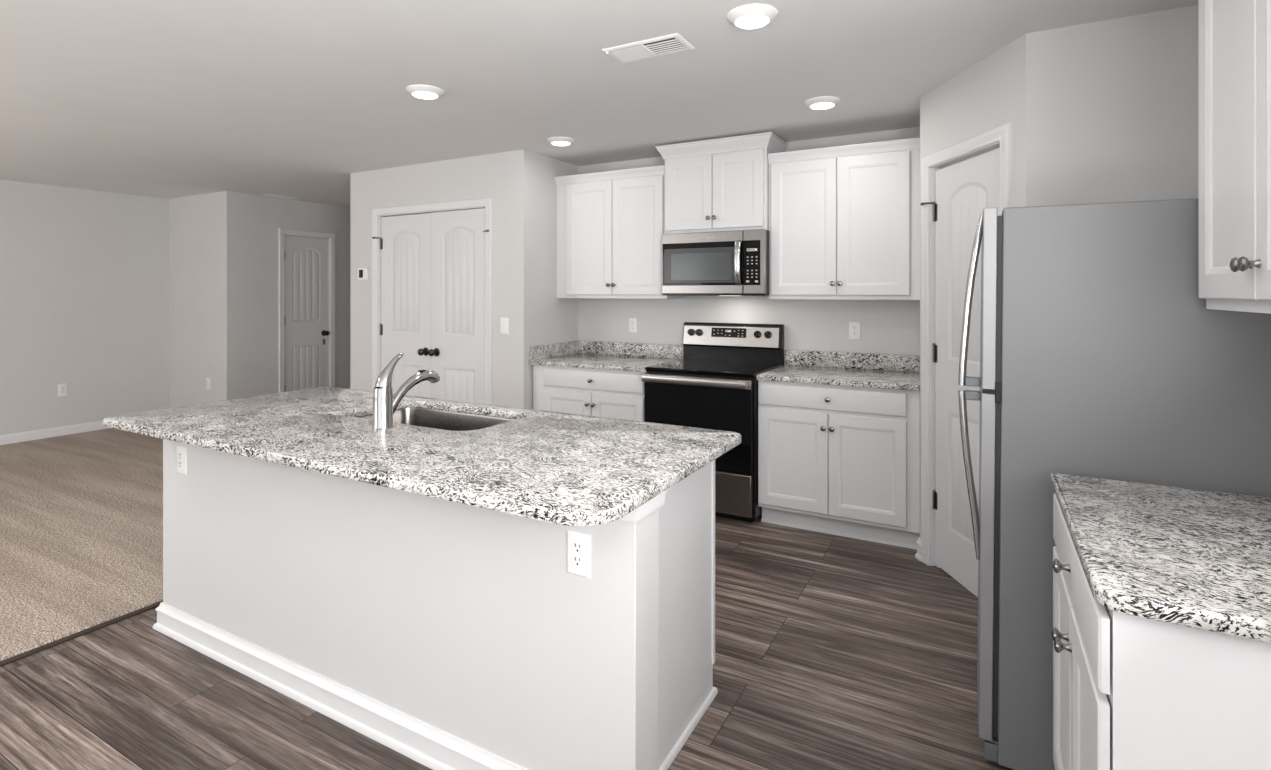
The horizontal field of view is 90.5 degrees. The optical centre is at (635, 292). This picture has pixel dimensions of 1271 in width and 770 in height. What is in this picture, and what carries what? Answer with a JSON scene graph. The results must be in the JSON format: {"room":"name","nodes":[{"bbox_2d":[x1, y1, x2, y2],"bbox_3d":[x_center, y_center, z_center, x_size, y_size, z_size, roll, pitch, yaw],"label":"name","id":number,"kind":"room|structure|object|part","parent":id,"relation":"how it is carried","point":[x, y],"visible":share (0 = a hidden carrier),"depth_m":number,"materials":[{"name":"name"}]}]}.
{"room":"kitchen","nodes":[
{"label":"kitchen","id":0,"kind":"room"},
{"bbox_2d":[0,179,168,434],"bbox_3d":[-6.733,0.184,4.231,0.120,2.447,6.557,0,0,29],"label":"wall","id":1,"kind":"structure","parent":0,"point":[84,273],"depth_m":6.29,"materials":[{"name":"grey paint"}]},
{"bbox_2d":[0,421,109,444],"bbox_3d":[-6.049,1.350,4.166,1.142,0.090,6.861,0,0,29],"label":"baseboard","id":2,"kind":"structure","parent":1,"relation":"attached to","point":[91,426],"depth_m":6.07,"materials":[{"name":"white paint"}]},
{"bbox_2d":[58,383,66,396],"bbox_3d":[-5.602,0.950,6.160,0.009,0.122,0.072,0,0,29],"label":"wall outlet","id":3,"kind":"object","parent":1,"relation":"attached to","point":[62,388],"visible":1,"depth_m":6.16,"materials":[{"name":"white plastic"}]},
{"bbox_2d":[169,192,219,407],"bbox_3d":[-4.691,0.184,6.782,1.008,2.447,0.120,0,0,29],"label":"wall","id":4,"kind":"structure","parent":0,"point":[194,221],"depth_m":6.73,"materials":[{"name":"grey paint"}]},
{"bbox_2d":[206,378,209,388],"bbox_3d":[-4.471,0.950,6.588,0.072,0.116,0.009,0,0,29],"label":"wall outlet","id":5,"kind":"object","parent":4,"relation":"attached to","point":[207,379],"visible":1,"depth_m":6.58,"materials":[{"name":"white plastic"}]},
{"bbox_2d":[220,191,349,400],"bbox_3d":[-3.407,0.184,7.950,0.120,2.447,3.403,0,0,29],"label":"wall","id":6,"kind":"structure","parent":0,"point":[250,224],"depth_m":6.72,"materials":[{"name":"grey paint"}]},
{"bbox_2d":[285,236,328,391],"bbox_3d":[-3.755,0.375,7.203,0.105,2.016,0.558,0,0,29],"label":"door","id":7,"kind":"structure","parent":6,"relation":"in","point":[306,259],"depth_m":7.21,"materials":[{"name":"white paint"}]},
{"bbox_3d":[-3.632,0.472,7.388,0.069,0.066,0.066,0,0,29],"label":"knob","id":8,"kind":"part","parent":7,"relation":"part of","materials":[{"name":"brown metal"}]},
{"bbox_2d":[279,228,334,392],"bbox_3d":[-3.790,0.344,7.228,0.133,2.102,0.684,0,0,29],"label":"trim","id":9,"kind":"structure","parent":6,"relation":"attached to","point":[282,232],"depth_m":7.25,"materials":[{"name":"white paint"}]},
{"bbox_2d":[350,149,533,408],"bbox_3d":[-1.615,0.184,5.073,1.905,2.447,0.120,0,0,29],"label":"wall","id":10,"kind":"structure","parent":0,"point":[507,178],"depth_m":4.70,"materials":[{"name":"grey paint"}]},
{"bbox_2d":[358,268,368,279],"bbox_3d":[-2.328,-0.162,5.383,0.120,0.104,0.021,0,0,29],"label":"thermostat","id":11,"kind":"object","parent":10,"relation":"attached to","point":[363,273],"visible":1,"depth_m":5.37,"materials":[{"name":"white plastic"}]},
{"bbox_2d":[372,213,430,397],"bbox_3d":[-1.918,0.378,5.177,0.628,2.034,0.105,0,0,29],"label":"door","id":12,"kind":"structure","parent":10,"relation":"in","point":[405,240],"depth_m":5.18,"materials":[{"name":"white paint"}]},
{"bbox_3d":[-1.702,0.472,5.038,0.066,0.066,0.069,0,0,29],"label":"knob","id":13,"kind":"part","parent":12,"relation":"part of","materials":[{"name":"brown metal"}]},
{"bbox_2d":[372,198,491,404],"bbox_3d":[-1.621,0.348,5.063,1.312,2.118,0.133,0,0,29],"label":"trim","id":14,"kind":"structure","parent":10,"relation":"attached to","point":[486,203],"depth_m":5.01,"materials":[{"name":"white paint"}]},
{"bbox_2d":[428,208,488,403],"bbox_3d":[-1.360,0.377,4.871,0.638,2.037,0.105,0,0,29],"label":"door","id":15,"kind":"structure","parent":10,"relation":"in","point":[457,351],"depth_m":4.90,"materials":[{"name":"white paint"}]},
{"bbox_3d":[-1.598,0.472,4.981,0.066,0.066,0.069,0,0,29],"label":"knob","id":16,"kind":"part","parent":15,"relation":"part of","materials":[{"name":"brown metal"}]},
{"bbox_2d":[500,318,508,333],"bbox_3d":[-0.968,0.244,4.645,0.076,0.122,0.007,0,0,29],"label":"light switch","id":17,"kind":"object","parent":10,"relation":"attached to","point":[504,322],"visible":1,"depth_m":4.64,"materials":[{"name":"white plastic"}]},
{"bbox_2d":[0,513,1012,769],"bbox_3d":[-2.076,1.457,3.550,8.940,0.100,9.840,0,0,29],"label":"floor","id":18,"kind":"structure","parent":0,"point":[833,652],"depth_m":2.25,"materials":[{"name":"brown wood"}]},
{"bbox_2d":[0,600,162,666],"bbox_3d":[-2.628,1.404,1.969,0.034,0.007,6.297,0,0,29],"label":"trim","id":19,"kind":"structure","parent":18,"relation":"on","point":[86,631],"depth_m":2.58,"materials":[{"name":"brown wood"}]},
{"bbox_2d":[0,428,162,660],"bbox_3d":[-3.871,1.400,4.534,4.608,0.014,9.600,0,0,29],"label":"carpet","id":20,"kind":"object","parent":18,"relation":"on","point":[81,514],"visible":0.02,"depth_m":3.65,"materials":[{"name":"beige carpet"}]},
{"bbox_2d":[153,439,717,769],"bbox_3d":[-0.830,0.966,2.407,2.322,0.883,0.739,0,0,29],"label":"kitchen island","id":21,"kind":"object","parent":18,"relation":"on","point":[445,634],"visible":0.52,"depth_m":1.94,"materials":[{"name":"paint"}]},
{"bbox_2d":[177,446,186,473],"bbox_3d":[-1.857,0.683,2.574,0.072,0.108,0.009,0,0,29],"label":"wall outlet","id":22,"kind":"object","parent":21,"relation":"attached to","point":[181,451],"visible":1,"depth_m":2.56,"materials":[{"name":"white plastic"}]},
{"bbox_2d":[178,452,182,468],"bbox_3d":[-1.858,0.683,2.571,0.033,0.067,0.002,0,0,29],"label":"receptacle","id":23,"kind":"object","parent":22,"relation":"attached to","point":[180,454],"depth_m":2.57,"materials":[{"name":"white plastic"}]},
{"bbox_3d":[-0.964,1.355,2.163,2.322,0.104,0.182,0,0,29],"label":"baseboard","id":24,"kind":"part","parent":21,"relation":"part of","materials":[{"name":"white paint"}]},
{"bbox_2d":[102,387,740,525],"bbox_3d":[-0.865,0.508,2.355,2.319,0.030,0.974,0,0,29],"label":"island countertop","id":25,"kind":"structure","parent":21,"relation":"on","point":[560,468],"depth_m":2.01,"materials":[{"name":"stone"}]},
{"bbox_2d":[372,353,439,428],"bbox_3d":[-0.872,0.360,2.419,0.072,0.265,0.307,0,0,29],"label":"faucet","id":26,"kind":"object","parent":25,"relation":"on","point":[385,404],"visible":1,"depth_m":2.31,"materials":[{"name":"metal"}]},
{"bbox_3d":[-0.913,0.290,2.343,0.062,0.125,0.118,0,0,29],"label":"lever","id":27,"kind":"part","parent":26,"relation":"part of","materials":[{"name":"metal"}]},
{"bbox_3d":[-0.879,0.389,2.405,0.041,0.166,0.202,0,0,29],"label":"spout","id":28,"kind":"part","parent":26,"relation":"part of","materials":[{"name":"metal"}]},
{"bbox_2d":[359,407,515,430],"bbox_3d":[-0.819,0.619,2.566,0.756,0.189,0.424,0,0,29],"label":"sink","id":29,"kind":"object","parent":25,"relation":"in","point":[417,416],"visible":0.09,"depth_m":2.79,"materials":[{"name":"metal"}]},
{"bbox_2d":[567,530,590,577],"bbox_3d":[-0.149,0.679,1.637,0.072,0.112,0.009,0,0,29],"label":"wall outlet","id":30,"kind":"object","parent":21,"relation":"attached to","point":[578,543],"visible":1,"depth_m":1.63,"materials":[{"name":"white plastic"}]},
{"bbox_2d":[572,541,582,568],"bbox_3d":[-0.150,0.679,1.635,0.033,0.067,0.002,0,0,29],"label":"receptacle","id":31,"kind":"object","parent":30,"relation":"attached to","point":[577,546],"depth_m":1.63,"materials":[{"name":"white plastic"}]},
{"bbox_3d":[-0.961,0.547,2.168,2.296,0.044,0.168,0,0,29],"label":"cap trim","id":32,"kind":"part","parent":21,"relation":"part of","materials":[{"name":"white paint"}]},
{"bbox_3d":[0.127,0.966,1.961,0.018,0.883,0.563,0,0,29],"label":"panel","id":33,"kind":"part","parent":21,"relation":"part of","materials":[{"name":"white paint"}]},
{"bbox_3d":[0.129,1.396,1.970,0.046,0.022,0.583,0,0,29],"label":"shoe moulding","id":34,"kind":"part","parent":21,"relation":"part of","materials":[{"name":"white paint"}]},
{"bbox_3d":[-0.818,0.916,2.484,2.191,0.783,0.571,0,0,29],"label":"frame","id":35,"kind":"part","parent":21,"relation":"part of","materials":[{"name":"white paint"}]},
{"bbox_2d":[533,365,646,421],"bbox_3d":[-0.201,0.965,4.650,0.957,0.884,0.657,0,0,29],"label":"base cabinet","id":36,"kind":"object","parent":18,"relation":"on","point":[616,394],"visible":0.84,"depth_m":4.38,"materials":[{"name":"white paint"}]},
{"bbox_3d":[-0.484,0.980,4.477,0.408,0.578,0.016,0,0,29],"label":"door","id":37,"kind":"part","parent":36,"relation":"part of","materials":[{"name":"white paint"}]},
{"bbox_3d":[-0.303,0.608,4.378,0.821,0.126,0.016,0,0,29],"label":"drawer","id":38,"kind":"part","parent":36,"relation":"part of","materials":[{"name":"white paint"}]},
{"bbox_2d":[529,341,682,371],"bbox_3d":[-0.201,0.457,4.661,0.969,0.132,0.648,0,0,29],"label":"countertop","id":39,"kind":"structure","parent":36,"relation":"on","point":[635,357],"depth_m":4.77,"materials":[{"name":"stone"}]},
{"bbox_3d":[-0.122,0.980,4.278,0.408,0.578,0.016,0,0,29],"label":"door","id":40,"kind":"part","parent":36,"relation":"part of","materials":[{"name":"white paint"}]},
{"bbox_2d":[641,322,783,522],"bbox_3d":[0.525,0.811,4.201,0.743,1.188,0.751,0,0,29],"label":"electric range","id":41,"kind":"object","parent":18,"relation":"on","point":[714,386],"visible":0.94,"depth_m":3.94,"materials":[{"name":"black metal"}]},
{"bbox_3d":[0.403,0.287,4.609,0.052,0.052,0.034,0,-8,29],"label":"control knob","id":42,"kind":"part","parent":41,"relation":"part of","materials":[{"name":"black plastic"}]},
{"bbox_3d":[0.355,0.546,3.900,0.696,0.046,0.060,0,0,29],"label":"oven handle","id":43,"kind":"part","parent":41,"relation":"part of","materials":[{"name":"silver metal"}]},
{"bbox_3d":[0.374,0.835,3.930,0.720,0.508,0.004,0,0,29],"label":"door glass","id":44,"kind":"part","parent":41,"relation":"part of","materials":[{"name":"black glass"}]},
{"bbox_3d":[0.385,0.806,3.950,0.720,0.566,0.040,0,0,29],"label":"oven door","id":45,"kind":"part","parent":41,"relation":"part of","materials":[{"name":"black glass"}]},
{"bbox_3d":[0.457,0.287,4.580,0.052,0.052,0.034,0,-8,29],"label":"control knob","id":46,"kind":"part","parent":41,"relation":"part of","materials":[{"name":"black plastic"}]},
{"bbox_2d":[645,359,781,377],"bbox_3d":[0.532,0.497,4.212,0.740,0.026,0.606,0,0,29],"label":"cooktop","id":47,"kind":"object","parent":41,"relation":"in","point":[702,368],"depth_m":4.09,"materials":[{"name":"black glass"}]},
{"bbox_3d":[0.668,0.308,4.481,0.713,0.136,0.023,0,0,29],"label":"control panel","id":48,"kind":"part","parent":41,"relation":"part of","materials":[{"name":"silver metal"}]},
{"bbox_3d":[0.383,1.220,3.948,0.718,0.250,0.044,0,0,29],"label":"storage drawer","id":49,"kind":"part","parent":41,"relation":"part of","materials":[{"name":"silver metal"}]},
{"bbox_3d":[0.842,0.287,4.369,0.052,0.052,0.034,0,-8,29],"label":"control knob","id":50,"kind":"part","parent":41,"relation":"part of","materials":[{"name":"black plastic"}]},
{"bbox_3d":[0.907,0.287,4.333,0.052,0.052,0.034,0,-8,29],"label":"control knob","id":51,"kind":"part","parent":41,"relation":"part of","materials":[{"name":"black plastic"}]},
{"bbox_2d":[758,380,919,549],"bbox_3d":[1.269,0.965,3.844,0.896,0.884,0.657,0,0,29],"label":"base cabinet","id":52,"kind":"object","parent":18,"relation":"on","point":[844,461],"visible":0.93,"depth_m":3.58,"materials":[{"name":"white paint"}]},
{"bbox_3d":[0.922,0.980,3.705,0.410,0.578,0.016,0,0,29],"label":"door","id":53,"kind":"part","parent":52,"relation":"part of","materials":[{"name":"white paint"}]},
{"bbox_3d":[1.104,0.608,3.606,0.826,0.126,0.016,0,0,29],"label":"drawer","id":54,"kind":"part","parent":52,"relation":"part of","materials":[{"name":"white paint"}]},
{"bbox_2d":[756,350,919,390],"bbox_3d":[1.274,0.457,3.852,0.896,0.132,0.648,0,0,29],"label":"countertop","id":55,"kind":"structure","parent":52,"relation":"on","point":[868,370],"depth_m":3.96,"materials":[{"name":"stone"}]},
{"bbox_3d":[1.286,0.980,3.506,0.410,0.578,0.016,0,0,29],"label":"door","id":56,"kind":"part","parent":52,"relation":"part of","materials":[{"name":"white paint"}]},
{"bbox_2d":[958,198,1270,769],"bbox_3d":[1.499,0.570,2.020,0.814,1.668,0.740,1,0,29],"label":"refrigerator","id":57,"kind":"object","parent":18,"relation":"on","point":[1102,356],"visible":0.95,"depth_m":1.75,"materials":[{"name":"grey metal"}]},
{"bbox_3d":[1.019,0.553,1.921,0.068,0.509,0.027,1,0,29],"label":"handle","id":58,"kind":"part","parent":57,"relation":"part of","materials":[{"name":"metal"}]},
{"bbox_3d":[1.023,0.024,1.919,0.067,0.517,0.027,1,0,29],"label":"handle","id":59,"kind":"part","parent":57,"relation":"part of","materials":[{"name":"metal"}]},
{"bbox_3d":[1.210,0.808,2.180,0.041,1.022,0.738,1,0,29],"label":"fridge door","id":60,"kind":"part","parent":57,"relation":"part of","materials":[{"name":"silver metal"}]},
{"bbox_3d":[1.216,0.017,2.176,0.041,0.536,0.738,1,0,29],"label":"freezer door","id":61,"kind":"part","parent":57,"relation":"part of","materials":[{"name":"silver metal"}]},
{"bbox_2d":[1052,493,1270,769],"bbox_3d":[1.227,0.965,1.246,0.672,0.884,0.764,0,0,29],"label":"base cabinet","id":62,"kind":"object","parent":18,"relation":"on","point":[1130,692],"visible":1,"depth_m":1.03,"materials":[{"name":"white paint"}]},
{"bbox_3d":[0.957,0.773,1.420,0.032,0.031,0.031,0,0,29],"label":"knob","id":63,"kind":"part","parent":62,"relation":"part of","materials":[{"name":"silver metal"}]},
{"bbox_3d":[0.946,0.608,1.399,0.032,0.031,0.031,0,0,29],"label":"knob","id":64,"kind":"part","parent":62,"relation":"part of","materials":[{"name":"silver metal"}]},
{"bbox_3d":[0.934,0.773,1.377,0.032,0.031,0.031,0,0,29],"label":"knob","id":65,"kind":"part","parent":62,"relation":"part of","materials":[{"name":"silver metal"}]},
{"bbox_3d":[1.058,0.980,1.553,0.016,0.578,0.375,0,0,29],"label":"door","id":66,"kind":"part","parent":62,"relation":"part of","materials":[{"name":"white paint"}]},
{"bbox_3d":[0.967,0.608,1.387,0.016,0.126,0.754,0,0,29],"label":"drawer","id":67,"kind":"part","parent":62,"relation":"part of","materials":[{"name":"white paint"}]},
{"bbox_3d":[0.875,0.980,1.220,0.016,0.578,0.375,0,0,29],"label":"door","id":68,"kind":"part","parent":62,"relation":"part of","materials":[{"name":"white paint"}]},
{"bbox_2d":[1051,473,1270,642],"bbox_3d":[1.239,0.508,1.231,0.652,0.030,0.791,0,0,29],"label":"countertop","id":69,"kind":"structure","parent":62,"relation":"on","point":[1194,558],"depth_m":1.20,"materials":[{"name":"stone"}]},
{"bbox_2d":[534,153,577,345],"bbox_3d":[-0.635,0.184,5.005,0.120,2.447,0.703,0,0,29],"label":"wall","id":70,"kind":"structure","parent":0,"point":[555,319],"depth_m":4.82,"materials":[{"name":"grey paint"}]},
{"bbox_2d":[0,0,1198,207],"bbox_3d":[-2.076,-1.090,3.550,8.940,0.100,9.840,0,0,29],"label":"ceiling","id":71,"kind":"structure","parent":0,"point":[167,99],"depth_m":3.04,"materials":[{"name":"paint"}]},
{"bbox_2d":[261,194,298,198],"bbox_3d":[-3.822,-1.036,6.782,0.120,0.008,0.350,0,0,29],"label":"ceiling vent","id":72,"kind":"object","parent":71,"relation":"in","point":[271,195],"visible":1,"depth_m":6.75,"materials":[{"name":"white plastic"}]},
{"bbox_2d":[406,85,443,98],"bbox_3d":[-1.081,-1.025,3.237,0.188,0.029,0.188,0,0,29],"label":"recessed light","id":73,"kind":"object","parent":71,"relation":"in","point":[419,91],"visible":1,"depth_m":3.19,"materials":[{"name":"white plastic"}]},
{"bbox_2d":[412,91,437,98],"bbox_3d":[-1.081,-1.013,3.237,0.128,0.006,0.128,0,0,29],"label":"diffuser","id":74,"kind":"object","parent":73,"relation":"attached to","point":[419,94],"depth_m":3.21,"materials":[{"name":"white plastic"}]},
{"bbox_2d":[547,137,574,145],"bbox_3d":[-0.507,-1.025,4.284,0.188,0.029,0.188,0,0,29],"label":"recessed light","id":75,"kind":"object","parent":71,"relation":"in","point":[558,141],"visible":1,"depth_m":4.24,"materials":[{"name":"white plastic"}]},
{"bbox_2d":[552,141,569,145],"bbox_3d":[-0.507,-1.013,4.284,0.128,0.006,0.128,0,0,29],"label":"diffuser","id":76,"kind":"object","parent":75,"relation":"attached to","point":[558,143],"depth_m":4.26,"materials":[{"name":"white plastic"}]},
{"bbox_2d":[602,33,694,62],"bbox_3d":[0.054,-1.032,2.683,0.356,0.016,0.176,0,0,29],"label":"ceiling vent","id":77,"kind":"object","parent":71,"relation":"in","point":[673,43],"visible":1,"depth_m":2.67,"materials":[{"name":"white plastic"}]},
{"bbox_2d":[727,4,777,28],"bbox_3d":[0.437,-1.025,2.359,0.188,0.029,0.188,0,0,29],"label":"recessed light","id":78,"kind":"object","parent":71,"relation":"in","point":[750,16],"visible":1,"depth_m":2.32,"materials":[{"name":"white plastic"}]},
{"bbox_2d":[735,14,768,28],"bbox_3d":[0.437,-1.013,2.359,0.128,0.006,0.128,0,0,29],"label":"diffuser","id":79,"kind":"object","parent":78,"relation":"attached to","point":[745,21],"depth_m":2.34,"materials":[{"name":"white plastic"}]},
{"bbox_2d":[804,96,839,109],"bbox_3d":[1.015,-1.025,3.422,0.188,0.029,0.188,0,0,29],"label":"recessed light","id":80,"kind":"object","parent":71,"relation":"in","point":[823,102],"visible":1,"depth_m":3.38,"materials":[{"name":"white plastic"}]},
{"bbox_2d":[810,102,833,109],"bbox_3d":[1.015,-1.013,3.422,0.128,0.006,0.128,0,0,29],"label":"diffuser","id":81,"kind":"object","parent":80,"relation":"attached to","point":[814,105],"depth_m":3.40,"materials":[{"name":"white plastic"}]},
{"bbox_2d":[578,127,919,364],"bbox_3d":[0.759,0.184,4.573,2.739,2.447,0.120,0,0,29],"label":"wall","id":82,"kind":"structure","parent":0,"point":[887,326],"depth_m":4.35,"materials":[{"name":"grey paint"}]},
{"bbox_2d":[554,165,684,298],"bbox_3d":[-0.136,-0.429,4.791,0.955,0.940,0.356,0,0,29],"label":"upper cabinet","id":83,"kind":"object","parent":82,"relation":"attached to","point":[611,224],"visible":0.97,"depth_m":4.64,"materials":[{"name":"white paint"}]},
{"bbox_3d":[-0.353,-0.408,4.753,0.411,0.845,0.016,0,0,29],"label":"door","id":84,"kind":"part","parent":83,"relation":"part of","materials":[{"name":"white paint"}]},
{"bbox_3d":[-0.204,-0.870,4.667,0.955,0.058,0.030,0,0,29],"label":"crown","id":85,"kind":"part","parent":83,"relation":"part of","materials":[{"name":"white paint"}]},
{"bbox_3d":[0.012,-0.408,4.553,0.411,0.845,0.016,0,0,29],"label":"door","id":86,"kind":"part","parent":83,"relation":"part of","materials":[{"name":"white paint"}]},
{"bbox_2d":[579,341,682,358],"bbox_3d":[-0.042,0.442,4.931,0.949,0.102,0.020,0,0,29],"label":"backsplash","id":87,"kind":"structure","parent":82,"relation":"attached to","point":[587,347],"depth_m":4.91,"materials":[{"name":"stone"}]},
{"bbox_2d":[629,318,636,332],"bbox_3d":[-0.022,0.253,4.927,0.072,0.116,0.009,0,0,29],"label":"wall outlet","id":88,"kind":"object","parent":82,"relation":"attached to","point":[632,321],"visible":1,"depth_m":4.92,"materials":[{"name":"white plastic"}]},
{"bbox_2d":[655,132,787,233],"bbox_3d":[0.595,-0.715,4.367,0.828,0.616,0.396,0,0,29],"label":"upper cabinet","id":89,"kind":"object","parent":82,"relation":"attached to","point":[720,184],"visible":0.98,"depth_m":4.20,"materials":[{"name":"white paint"}]},
{"bbox_3d":[0.361,-0.681,4.315,0.349,0.500,0.016,0,0,29],"label":"door","id":90,"kind":"part","parent":89,"relation":"part of","materials":[{"name":"white paint"}]},
{"bbox_2d":[662,229,769,295],"bbox_3d":[0.587,-0.193,4.334,0.733,0.426,0.462,0,0,29],"label":"microwave oven","id":91,"kind":"object","parent":89,"relation":"attached to","point":[718,263],"visible":0.99,"depth_m":4.16,"materials":[{"name":"silver metal"}]},
{"bbox_3d":[0.440,-0.194,4.211,0.577,0.288,0.004,0,0,29],"label":"door glass","id":92,"kind":"part","parent":91,"relation":"part of","materials":[{"name":"grey glass"}]},
{"bbox_3d":[0.659,-0.195,4.061,0.040,0.294,0.054,0,0,29],"label":"handle","id":93,"kind":"part","parent":91,"relation":"part of","materials":[{"name":"metal"}]},
{"bbox_3d":[0.767,-0.200,4.050,0.146,0.412,0.031,0,0,29],"label":"control panel","id":94,"kind":"part","parent":91,"relation":"part of","materials":[{"name":"silver metal"}]},
{"bbox_3d":[0.596,-0.979,4.369,0.828,0.087,0.392,0,0,29],"label":"crown","id":95,"kind":"part","parent":89,"relation":"part of","materials":[{"name":"white paint"}]},
{"bbox_3d":[0.671,-0.681,4.145,0.349,0.500,0.016,0,0,29],"label":"door","id":96,"kind":"part","parent":89,"relation":"part of","materials":[{"name":"white paint"}]},
{"bbox_2d":[767,137,919,299],"bbox_3d":[1.332,-0.429,3.986,0.922,0.940,0.356,0,0,29],"label":"upper cabinet","id":97,"kind":"object","parent":82,"relation":"attached to","point":[844,221],"visible":0.94,"depth_m":3.85,"materials":[{"name":"white paint"}]},
{"bbox_3d":[1.058,-0.408,3.979,0.411,0.845,0.016,0,0,29],"label":"door","id":98,"kind":"part","parent":97,"relation":"part of","materials":[{"name":"white paint"}]},
{"bbox_3d":[1.264,-0.870,3.862,0.922,0.058,0.030,0,0,29],"label":"crown","id":99,"kind":"part","parent":97,"relation":"part of","materials":[{"name":"white paint"}]},
{"bbox_3d":[1.422,-0.408,3.779,0.411,0.845,0.016,0,0,29],"label":"door","id":100,"kind":"part","parent":97,"relation":"part of","materials":[{"name":"white paint"}]},
{"bbox_2d":[785,350,919,371],"bbox_3d":[1.425,0.442,4.127,0.896,0.102,0.020,0,0,29],"label":"backsplash","id":101,"kind":"structure","parent":82,"relation":"attached to","point":[895,362],"depth_m":4.11,"materials":[{"name":"stone"}]},
{"bbox_2d":[849,322,860,339],"bbox_3d":[1.436,0.248,4.128,0.072,0.116,0.009,0,0,29],"label":"wall outlet","id":102,"kind":"object","parent":82,"relation":"attached to","point":[854,327],"visible":1,"depth_m":4.12,"materials":[{"name":"white plastic"}]},
{"bbox_2d":[852,326,856,335],"bbox_3d":[1.435,0.248,4.125,0.033,0.067,0.002,0,0,29],"label":"receptacle","id":103,"kind":"object","parent":102,"relation":"attached to","point":[854,328],"depth_m":4.12,"materials":[{"name":"white plastic"}]},
{"bbox_2d":[920,34,1025,537],"bbox_3d":[1.600,0.184,2.943,0.120,2.447,0.828,0,0,-4],"label":"wall","id":104,"kind":"structure","parent":0,"point":[990,94],"depth_m":2.83,"materials":[{"name":"grey paint"}]},
{"bbox_2d":[915,537,921,560],"bbox_3d":[1.503,1.355,3.329,0.026,0.104,0.053,0,0,-4],"label":"baseboard","id":105,"kind":"structure","parent":104,"relation":"attached to","point":[918,554],"depth_m":3.33,"materials":[{"name":"white paint"}]},
{"bbox_2d":[920,148,999,596],"bbox_3d":[1.543,0.382,2.984,0.105,2.022,0.601,0,0,-4],"label":"door","id":106,"kind":"structure","parent":104,"relation":"in","point":[963,189],"depth_m":3.06,"materials":[{"name":"white paint"}]},
{"bbox_2d":[921,123,1010,565],"bbox_3d":[1.587,0.350,2.966,0.133,2.114,0.695,0,0,-4],"label":"trim","id":107,"kind":"structure","parent":104,"relation":"attached to","point":[999,137],"depth_m":3.25,"materials":[{"name":"white paint"}]},
{"bbox_2d":[1026,5,1198,206],"bbox_3d":[1.886,0.184,2.418,0.664,2.447,0.120,0,0,29],"label":"wall","id":108,"kind":"structure","parent":0,"point":[1112,105],"depth_m":2.39,"materials":[{"name":"grey paint"}]},
{"bbox_3d":[0.870,0.184,-0.248,0.120,2.447,5.773,0,0,29],"label":"wall","id":109,"kind":"structure","parent":0,"visible":0},
{"bbox_2d":[1199,0,1270,313],"bbox_3d":[1.377,-0.429,1.188,0.371,0.940,0.860,0,0,29],"label":"upper cabinet","id":110,"kind":"object","parent":109,"relation":"attached to","point":[1235,35],"visible":1,"depth_m":1.39,"materials":[{"name":"white paint"}]},
{"bbox_3d":[1.240,-0.058,1.290,0.032,0.031,0.031,0,0,29],"label":"knob","id":111,"kind":"part","parent":110,"relation":"part of","materials":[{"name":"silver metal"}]},
{"bbox_3d":[1.218,-0.058,1.252,0.032,0.031,0.031,0,0,29],"label":"knob","id":112,"kind":"part","parent":110,"relation":"part of","materials":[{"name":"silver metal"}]},
{"bbox_3d":[1.159,-0.408,1.092,0.016,0.845,0.376,0,0,29],"label":"door","id":113,"kind":"part","parent":110,"relation":"part of","materials":[{"name":"white paint"}]}
]}

